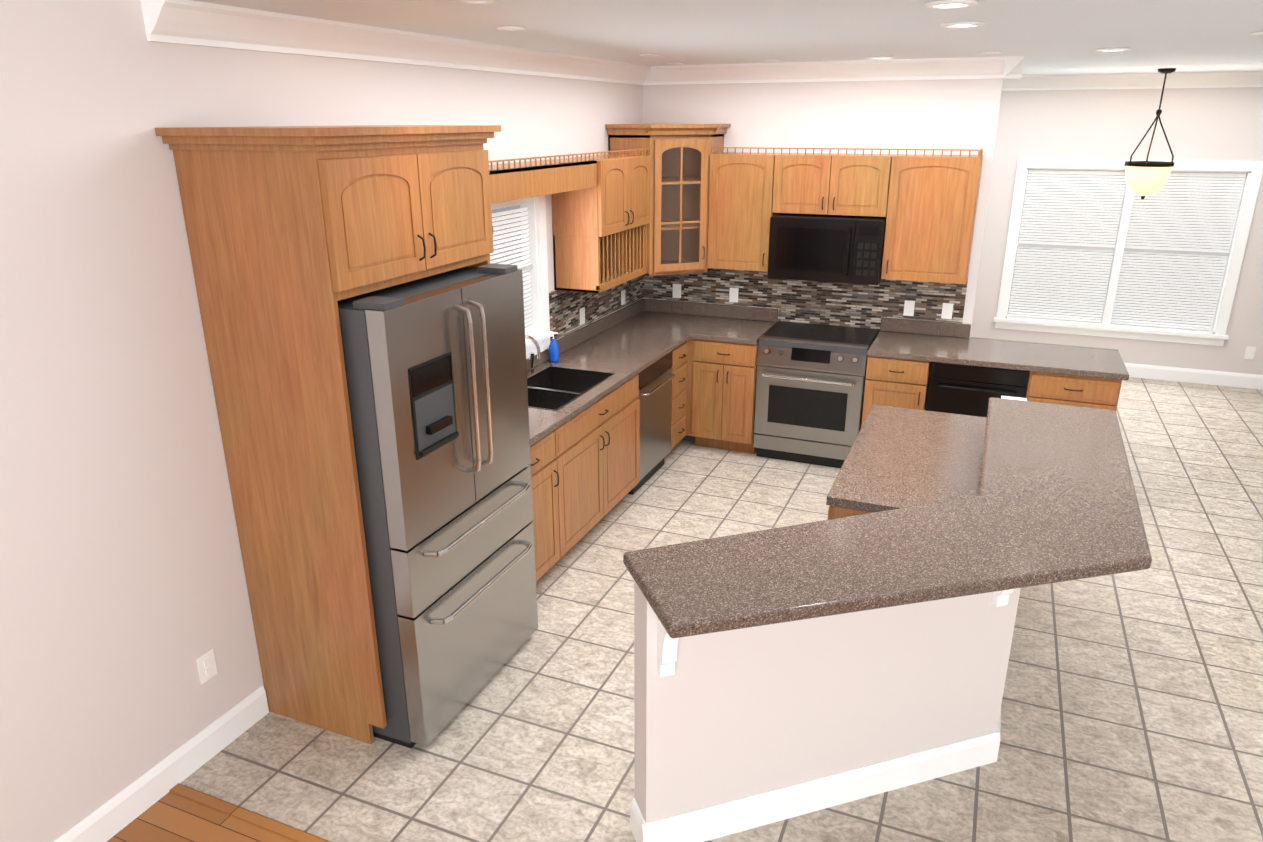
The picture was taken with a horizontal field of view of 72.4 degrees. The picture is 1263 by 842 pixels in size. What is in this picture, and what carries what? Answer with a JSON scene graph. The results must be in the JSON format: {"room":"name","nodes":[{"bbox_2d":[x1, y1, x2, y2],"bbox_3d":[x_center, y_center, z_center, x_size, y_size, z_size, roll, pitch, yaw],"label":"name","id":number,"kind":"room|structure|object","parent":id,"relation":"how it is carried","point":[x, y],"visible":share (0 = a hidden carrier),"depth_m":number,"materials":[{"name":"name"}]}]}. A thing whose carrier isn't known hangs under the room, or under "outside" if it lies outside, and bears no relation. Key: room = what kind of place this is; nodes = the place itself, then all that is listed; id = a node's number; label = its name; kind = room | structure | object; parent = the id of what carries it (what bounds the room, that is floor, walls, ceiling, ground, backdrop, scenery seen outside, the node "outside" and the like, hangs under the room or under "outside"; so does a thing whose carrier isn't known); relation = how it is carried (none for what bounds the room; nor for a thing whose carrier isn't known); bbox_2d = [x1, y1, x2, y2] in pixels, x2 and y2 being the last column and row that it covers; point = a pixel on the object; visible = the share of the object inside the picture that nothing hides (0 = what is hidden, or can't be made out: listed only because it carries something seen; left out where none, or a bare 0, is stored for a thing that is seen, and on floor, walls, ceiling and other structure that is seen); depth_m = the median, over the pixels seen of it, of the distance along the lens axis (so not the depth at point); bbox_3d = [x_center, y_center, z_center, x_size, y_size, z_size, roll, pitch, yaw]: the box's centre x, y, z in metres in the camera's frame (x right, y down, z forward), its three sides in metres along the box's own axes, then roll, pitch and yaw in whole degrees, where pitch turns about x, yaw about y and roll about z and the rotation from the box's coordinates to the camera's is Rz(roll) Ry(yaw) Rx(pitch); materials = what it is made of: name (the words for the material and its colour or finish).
{"room":"kitchen","nodes":[
{"label":"kitchen","id":0,"kind":"room"},
{"bbox_2d":[191,0,227,1],"bbox_3d":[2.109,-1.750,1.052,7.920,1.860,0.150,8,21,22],"label":"recessed light","id":1,"kind":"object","parent":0,"point":[208,0],"depth_m":2.80,"materials":[{"name":"white paint"}]},
{"bbox_2d":[0,0,642,841],"bbox_3d":[-1.136,-0.452,4.337,0.150,2.740,11.950,8,21,22],"label":"wall","id":2,"kind":"structure","parent":0,"point":[124,600],"depth_m":2.87,"materials":[{"name":"white paint"}]},
{"bbox_2d":[54,685,268,841],"bbox_3d":[-2.461,1.892,1.591,0.015,0.133,4.715,8,21,22],"label":"baseboard","id":3,"kind":"structure","parent":2,"relation":"attached to","point":[128,803],"depth_m":3.21,"materials":[{"name":"white wood"}]},
{"bbox_2d":[196,648,217,683],"bbox_3d":[-1.640,0.948,3.334,0.009,0.115,0.075,8,21,22],"label":"electrical outlet plate","id":4,"kind":"object","parent":2,"relation":"attached to","point":[206,666],"depth_m":3.33,"materials":[{"name":"white plastic"}]},
{"bbox_2d":[141,0,652,84],"bbox_3d":[-0.692,-1.930,4.598,0.106,0.125,4.250,8,21,22],"label":"crown molding","id":5,"kind":"structure","parent":2,"relation":"attached to","point":[189,22],"depth_m":3.54,"materials":[{"name":"white"}]},
{"bbox_2d":[489,168,496,230],"bbox_3d":[-0.924,-0.975,4.011,0.340,0.341,0.474,8,21,22],"label":"upper cabinet","id":6,"kind":"object","parent":2,"relation":"attached to","point":[493,198],"depth_m":4.18,"materials":[{"name":"brown wood"}]},
{"bbox_2d":[490,195,552,358],"bbox_3d":[-0.821,-0.812,4.956,0.184,1.060,1.180,8,21,22],"label":"kitchen window","id":7,"kind":"structure","parent":2,"relation":"in","point":[536,209],"depth_m":5.35,"materials":[{"name":"white"}]},
{"bbox_2d":[490,198,533,334],"bbox_3d":[-0.810,-0.820,4.948,0.040,0.830,0.930,8,21,22],"label":"window blind","id":8,"kind":"object","parent":7,"relation":"attached to","point":[526,267],"visible":0.33,"depth_m":5.14,"materials":[{"name":"white plastic"}]},
{"bbox_2d":[549,276,644,341],"bbox_3d":[-0.224,-0.910,6.258,0.004,0.328,1.598,8,21,22],"label":"backsplash","id":9,"kind":"structure","parent":2,"relation":"attached to","point":[564,306],"depth_m":6.05,"materials":[{"name":"tile"}]},
{"bbox_2d":[580,307,584,324],"bbox_3d":[-0.341,-0.731,6.006,0.009,0.110,0.070,8,21,22],"label":"outlet","id":10,"kind":"object","parent":9,"relation":"attached to","point":[582,311],"depth_m":6.00,"materials":[{"name":"white plastic"}]},
{"bbox_2d":[621,290,625,304],"bbox_3d":[-0.061,-0.950,6.632,0.009,0.110,0.070,8,21,22],"label":"outlet","id":11,"kind":"object","parent":9,"relation":"attached to","point":[623,301],"depth_m":6.62,"materials":[{"name":"white plastic"}]},
{"bbox_2d":[549,152,649,239],"bbox_3d":[-0.173,-1.507,5.711,0.340,0.461,0.870,8,21,22],"label":"upper cabinet","id":12,"kind":"object","parent":2,"relation":"attached to","point":[601,211],"depth_m":5.39,"materials":[{"name":"brown wood"}]},
{"bbox_2d":[605,124,730,275],"bbox_3d":[0.278,-1.621,6.306,0.704,1.040,0.704,8,21,22],"label":"upper cabinet","id":13,"kind":"object","parent":2,"relation":"attached to","point":[677,230],"visible":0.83,"depth_m":6.20,"materials":[{"name":"brown wood"}]},
{"bbox_2d":[107,377,1262,841],"bbox_3d":[2.557,1.396,3.251,8.220,0.066,12.100,8,21,22],"label":"floor","id":14,"kind":"structure","parent":0,"point":[1132,707],"depth_m":3.61,"materials":[{"name":"tile"}]},
{"bbox_2d":[155,125,500,743],"bbox_3d":[-1.052,0.018,3.581,0.670,2.350,1.084,8,21,22],"label":"tall cabinet","id":15,"kind":"object","parent":14,"relation":"on","point":[295,234],"visible":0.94,"depth_m":3.09,"materials":[{"name":"brown wood"}]},
{"bbox_2d":[337,263,537,747],"bbox_3d":[-0.957,0.291,3.635,0.844,1.800,0.910,8,21,22],"label":"fridge","id":16,"kind":"object","parent":14,"relation":"on","point":[436,371],"visible":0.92,"depth_m":3.31,"materials":[{"name":"grey metal"}]},
{"bbox_2d":[529,424,568,581],"bbox_3d":[-0.767,0.480,4.515,0.625,0.860,0.581,8,21,22],"label":"base cabinet","id":17,"kind":"object","parent":14,"relation":"on","point":[550,497],"depth_m":4.50,"materials":[{"name":"brown wood"}]},
{"bbox_2d":[526,298,717,445],"bbox_3d":[-0.235,-0.397,5.502,0.660,0.138,3.247,8,21,22],"label":"countertop","id":18,"kind":"structure","parent":17,"relation":"on","point":[627,343],"depth_m":5.90,"materials":[{"name":"brown stone"}]},
{"bbox_2d":[525,335,540,373],"bbox_3d":[-0.601,-0.382,5.108,0.208,0.294,0.314,8,21,22],"label":"faucet","id":19,"kind":"object","parent":18,"relation":"on","point":[531,359],"visible":0.42,"depth_m":5.01,"materials":[{"name":"silver metal"}]},
{"bbox_2d":[549,332,558,362],"bbox_3d":[-0.498,-0.474,5.522,0.064,0.194,0.064,8,21,22],"label":"soap bottle","id":20,"kind":"object","parent":18,"relation":"on","point":[553,352],"visible":1,"depth_m":5.51,"materials":[{"name":"blue plastic"}]},
{"bbox_2d":[527,366,614,410],"bbox_3d":[-0.457,-0.113,5.068,0.446,0.193,0.776,8,21,22],"label":"sink","id":21,"kind":"object","parent":18,"relation":"in","point":[553,388],"visible":0.23,"depth_m":5.34,"materials":[{"name":"black metal"}]},
{"bbox_2d":[564,392,639,549],"bbox_3d":[-0.467,0.320,5.213,0.625,0.700,1.199,8,21,22],"label":"base cabinet","id":22,"kind":"object","parent":14,"relation":"on","point":[584,464],"depth_m":5.05,"materials":[{"name":"brown wood"}]},
{"bbox_2d":[612,340,687,457],"bbox_3d":[0.077,-0.183,6.405,0.624,0.860,0.364,8,21,22],"label":"base cabinet","id":23,"kind":"object","parent":14,"relation":"on","point":[679,355],"depth_m":6.21,"materials":[{"name":"brown wood"}]},
{"bbox_2d":[628,351,675,494],"bbox_3d":[-0.093,-0.029,5.970,0.669,0.858,0.610,8,21,22],"label":"dishwasher","id":24,"kind":"object","parent":14,"relation":"on","point":[655,388],"visible":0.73,"depth_m":5.83,"materials":[{"name":"grey metal"}]},
{"bbox_2d":[686,339,758,453],"bbox_3d":[0.765,-0.258,6.613,0.521,0.860,0.625,8,21,22],"label":"base cabinet","id":25,"kind":"object","parent":14,"relation":"on","point":[721,393],"depth_m":6.33,"materials":[{"name":"brown wood"}]},
{"bbox_2d":[694,304,777,344],"bbox_3d":[0.790,-0.726,6.434,0.462,0.138,0.630,8,21,22],"label":"countertop","id":26,"kind":"structure","parent":25,"relation":"on","point":[725,323],"depth_m":6.58,"materials":[{"name":"brown stone"}]},
{"bbox_2d":[634,581,989,822],"bbox_3d":[0.640,0.898,3.060,1.020,1.023,1.004,8,21,22],"label":"wall","id":27,"kind":"structure","parent":14,"relation":"on","point":[726,716],"depth_m":2.96,"materials":[{"name":"white paint"}]},
{"bbox_2d":[657,619,678,676],"bbox_3d":[0.136,0.681,2.591,0.052,0.299,0.199,-7,20,-18],"label":"corbel","id":28,"kind":"object","parent":27,"relation":"attached to","point":[667,651],"depth_m":2.66,"materials":[{"name":"white wood"}]},
{"bbox_2d":[630,722,1000,841],"bbox_3d":[0.685,1.337,3.152,1.170,0.133,0.977,8,21,22],"label":"baseboard","id":29,"kind":"structure","parent":27,"relation":"attached to","point":[747,813],"depth_m":3.11,"materials":[{"name":"white wood"}]},
{"bbox_2d":[623,397,1151,637],"bbox_3d":[1.065,0.256,3.269,1.588,0.045,2.530,8,21,22],"label":"bar","id":30,"kind":"object","parent":27,"relation":"on","point":[1055,500],"visible":1,"depth_m":2.77,"materials":[{"name":"brown stone"}]},
{"bbox_2d":[992,589,1013,606],"bbox_3d":[1.348,0.544,2.972,0.052,0.299,0.199,-7,20,-18],"label":"corbel","id":31,"kind":"object","parent":27,"relation":"attached to","point":[999,598],"depth_m":3.07,"materials":[{"name":"white wood"}]},
{"bbox_2d":[754,321,878,467],"bbox_3d":[1.348,-0.193,6.343,0.754,0.912,0.680,8,21,22],"label":"range","id":32,"kind":"object","parent":14,"relation":"on","point":[810,385],"visible":0.92,"depth_m":6.10,"materials":[{"name":"grey metal"}]},
{"bbox_2d":[826,504,873,519],"bbox_3d":[1.197,0.718,3.816,0.625,0.860,0.501,8,21,22],"label":"base cabinet","id":33,"kind":"object","parent":14,"relation":"on","point":[835,510],"depth_m":3.55,"materials":[{"name":"brown wood"}]},
{"bbox_2d":[826,404,986,511],"bbox_3d":[1.352,0.168,4.025,0.630,0.039,1.320,8,21,22],"label":"countertop","id":34,"kind":"structure","parent":33,"relation":"on","point":[898,457],"depth_m":3.93,"materials":[{"name":"brown stone"}]},
{"bbox_2d":[861,356,930,426],"bbox_3d":[1.898,-0.103,6.161,0.401,0.860,0.625,8,21,22],"label":"base cabinet","id":35,"kind":"object","parent":14,"relation":"on","point":[894,382],"depth_m":5.81,"materials":[{"name":"brown wood"}]},
{"bbox_2d":[867,317,1128,379],"bbox_3d":[2.434,-0.508,5.797,1.557,0.138,0.665,8,21,22],"label":"countertop","id":36,"kind":"structure","parent":35,"relation":"on","point":[920,340],"depth_m":5.77,"materials":[{"name":"brown stone"}]},
{"bbox_2d":[926,362,1028,416],"bbox_3d":[2.357,-0.034,5.961,0.596,0.858,0.658,8,21,22],"label":"dishwasher","id":37,"kind":"object","parent":14,"relation":"on","point":[969,390],"visible":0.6,"depth_m":5.64,"materials":[{"name":"black"}]},
{"bbox_2d":[974,396,1026,736],"bbox_3d":[1.660,0.597,3.911,0.120,1.023,1.560,8,21,22],"label":"wall","id":38,"kind":"structure","parent":14,"relation":"on","point":[1002,618],"depth_m":3.21,"materials":[{"name":"white paint"}]},
{"bbox_2d":[1025,371,1121,410],"bbox_3d":[2.886,0.031,5.767,0.530,0.860,0.685,8,21,22],"label":"base cabinet","id":39,"kind":"object","parent":14,"relation":"on","point":[1077,391],"visible":0.35,"depth_m":5.39,"materials":[{"name":"brown wood"}]},
{"bbox_2d":[206,0,1262,74],"bbox_3d":[3.520,-2.035,4.492,8.220,0.120,7.100,8,21,22],"label":"ceiling","id":40,"kind":"structure","parent":0,"point":[1055,37],"depth_m":3.74,"materials":[{"name":"white paint"}]},
{"bbox_2d":[458,0,496,3],"bbox_3d":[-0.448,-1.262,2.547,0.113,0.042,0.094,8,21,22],"label":"recessed light","id":41,"kind":"object","parent":40,"relation":"in","point":[464,1],"depth_m":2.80,"materials":[{"name":"white"}]},
{"bbox_2d":[497,26,525,30],"bbox_3d":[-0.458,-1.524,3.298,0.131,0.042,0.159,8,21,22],"label":"recessed light","id":42,"kind":"object","parent":40,"relation":"in","point":[509,28],"depth_m":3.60,"materials":[{"name":"white"}]},
{"bbox_2d":[639,54,658,56],"bbox_3d":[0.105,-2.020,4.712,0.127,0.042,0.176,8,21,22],"label":"recessed light","id":43,"kind":"object","parent":40,"relation":"in","point":[645,55],"depth_m":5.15,"materials":[{"name":"white"}]},
{"bbox_2d":[667,62,684,64],"bbox_3d":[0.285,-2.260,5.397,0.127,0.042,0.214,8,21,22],"label":"recessed light","id":44,"kind":"object","parent":40,"relation":"in","point":[673,63],"depth_m":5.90,"materials":[{"name":"white"}]},
{"bbox_2d":[866,56,893,58],"bbox_3d":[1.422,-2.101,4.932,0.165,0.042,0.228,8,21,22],"label":"recessed light","id":45,"kind":"object","parent":40,"relation":"in","point":[871,57],"depth_m":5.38,"materials":[{"name":"white"}]},
{"bbox_2d":[924,0,978,8],"bbox_3d":[0.981,-1.298,2.638,0.157,0.042,0.215,8,21,22],"label":"recessed light","id":46,"kind":"object","parent":40,"relation":"in","point":[942,4],"depth_m":2.87,"materials":[{"name":"white"}]},
{"bbox_2d":[940,21,984,27],"bbox_3d":[1.237,-1.501,3.215,0.156,0.042,0.239,8,21,22],"label":"recessed light","id":47,"kind":"object","parent":40,"relation":"in","point":[963,24],"depth_m":3.50,"materials":[{"name":"white"}]},
{"bbox_2d":[979,51,1000,53],"bbox_3d":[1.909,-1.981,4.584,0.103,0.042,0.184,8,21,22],"label":"recessed light","id":48,"kind":"object","parent":40,"relation":"in","point":[987,52],"depth_m":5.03,"materials":[{"name":"white"}]},
{"bbox_2d":[1095,47,1129,50],"bbox_3d":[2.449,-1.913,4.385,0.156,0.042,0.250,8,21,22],"label":"recessed light","id":49,"kind":"object","parent":40,"relation":"in","point":[1114,48],"depth_m":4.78,"materials":[{"name":"white"}]},
{"bbox_2d":[1124,68,1175,199],"bbox_3d":[4.242,-2.314,6.996,0.356,1.009,0.362,8,21,22],"label":"pendant light","id":50,"kind":"object","parent":40,"relation":"hanging from","point":[1145,178],"visible":1,"depth_m":6.99,"materials":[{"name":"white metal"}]},
{"bbox_2d":[1249,31,1262,34],"bbox_3d":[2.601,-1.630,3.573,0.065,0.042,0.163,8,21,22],"label":"recessed light","id":51,"kind":"object","parent":40,"relation":"in","point":[1261,32],"depth_m":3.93,"materials":[{"name":"white"}]},
{"bbox_2d":[642,78,1002,332],"bbox_3d":[1.268,-1.211,6.488,2.510,2.740,0.120,8,21,22],"label":"wall","id":52,"kind":"structure","parent":0,"point":[932,114],"depth_m":6.00,"materials":[{"name":"white paint"}]},
{"bbox_2d":[707,151,774,271],"bbox_3d":[0.836,-1.530,6.299,0.468,0.811,0.340,8,21,22],"label":"upper cabinet","id":53,"kind":"object","parent":52,"relation":"attached to","point":[741,184],"depth_m":6.14,"materials":[{"name":"brown wood"}]},
{"bbox_2d":[645,268,967,331],"bbox_3d":[1.217,-0.926,6.539,2.450,0.489,0.004,8,21,22],"label":"backsplash","id":54,"kind":"structure","parent":52,"relation":"attached to","point":[841,304],"depth_m":6.47,"materials":[{"name":"tile"}]},
{"bbox_2d":[673,284,680,297],"bbox_3d":[0.362,-1.036,6.874,0.070,0.110,0.009,8,21,22],"label":"outlet","id":55,"kind":"object","parent":54,"relation":"attached to","point":[676,287],"depth_m":6.87,"materials":[{"name":"white plastic"}]},
{"bbox_2d":[729,288,738,302],"bbox_3d":[0.795,-0.977,6.702,0.070,0.110,0.009,8,21,22],"label":"outlet","id":56,"kind":"object","parent":54,"relation":"attached to","point":[733,294],"depth_m":6.70,"materials":[{"name":"white plastic"}]},
{"bbox_2d":[903,300,914,315],"bbox_3d":[2.002,-0.813,6.220,0.070,0.110,0.009,8,21,22],"label":"outlet","id":57,"kind":"object","parent":54,"relation":"attached to","point":[909,305],"depth_m":6.22,"materials":[{"name":"white plastic"}]},
{"bbox_2d":[941,303,952,318],"bbox_3d":[2.242,-0.780,6.125,0.070,0.110,0.009,8,21,22],"label":"outlet","id":58,"kind":"object","parent":54,"relation":"attached to","point":[947,309],"depth_m":6.12,"materials":[{"name":"white plastic"}]},
{"bbox_2d":[775,151,894,218],"bbox_3d":[1.410,-1.649,6.000,0.780,0.393,0.340,8,21,22],"label":"upper cabinet","id":59,"kind":"object","parent":52,"relation":"attached to","point":[821,183],"depth_m":5.84,"materials":[{"name":"brown wood"}]},
{"bbox_2d":[767,213,885,284],"bbox_3d":[1.391,-1.230,6.095,0.770,0.434,0.444,8,21,22],"label":"microwave","id":60,"kind":"object","parent":59,"relation":"attached to","point":[830,248],"visible":0.98,"depth_m":5.94,"materials":[{"name":"black"}]},
{"bbox_2d":[653,56,1024,84],"bbox_3d":[1.326,-2.398,5.921,2.496,0.125,0.116,8,21,22],"label":"crown molding","id":61,"kind":"structure","parent":52,"relation":"attached to","point":[1005,67],"depth_m":5.86,"materials":[{"name":"white wood"}]},
{"bbox_2d":[881,151,982,283],"bbox_3d":[2.023,-1.369,5.825,0.550,0.811,0.340,8,21,22],"label":"upper cabinet","id":62,"kind":"object","parent":52,"relation":"attached to","point":[925,205],"depth_m":5.67,"materials":[{"name":"brown wood"}]},
{"bbox_2d":[1003,80,1024,83],"bbox_3d":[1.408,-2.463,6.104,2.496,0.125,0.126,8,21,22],"label":"crown molding","id":63,"kind":"structure","parent":52,"relation":"attached to","point":[1004,81],"depth_m":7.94,"materials":[{"name":"white wood"}]},
{"bbox_2d":[970,87,1262,374],"bbox_3d":[4.873,-1.746,7.985,8.220,2.740,0.150,8,21,22],"label":"wall","id":64,"kind":"structure","parent":0,"point":[1217,124],"depth_m":7.89,"materials":[{"name":"white paint"}]},
{"bbox_2d":[994,158,1262,345],"bbox_3d":[4.590,-1.608,8.125,2.000,1.640,0.209,8,21,22],"label":"dining room window","id":65,"kind":"structure","parent":64,"relation":"in","point":[1216,335],"depth_m":8.10,"materials":[{"name":"white wood"}]},
{"bbox_2d":[1008,170,1246,330],"bbox_3d":[4.590,-1.618,8.122,1.750,1.410,0.040,8,21,22],"label":"window blind","id":66,"kind":"object","parent":65,"relation":"attached to","point":[1199,187],"visible":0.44,"depth_m":8.10,"materials":[{"name":"white plastic"}]},
{"bbox_2d":[1002,71,1262,90],"bbox_3d":[4.820,-2.941,7.442,7.920,0.125,0.106,8,21,22],"label":"crown molding","id":67,"kind":"structure","parent":64,"relation":"attached to","point":[1224,79],"depth_m":7.57,"materials":[{"name":"white wood"}]},
{"bbox_2d":[1124,363,1262,389],"bbox_3d":[4.845,-0.490,8.343,7.920,0.133,0.016,8,21,22],"label":"baseboard","id":68,"kind":"structure","parent":64,"relation":"attached to","point":[1253,381],"depth_m":8.14,"materials":[{"name":"white wood"}]},
{"bbox_2d":[1244,346,1255,358],"bbox_3d":[5.684,-0.625,7.924,0.075,0.115,0.009,8,21,22],"label":"electrical outlet plate","id":69,"kind":"object","parent":64,"relation":"attached to","point":[1250,351],"depth_m":7.92,"materials":[{"name":"white plastic"}]}
]}

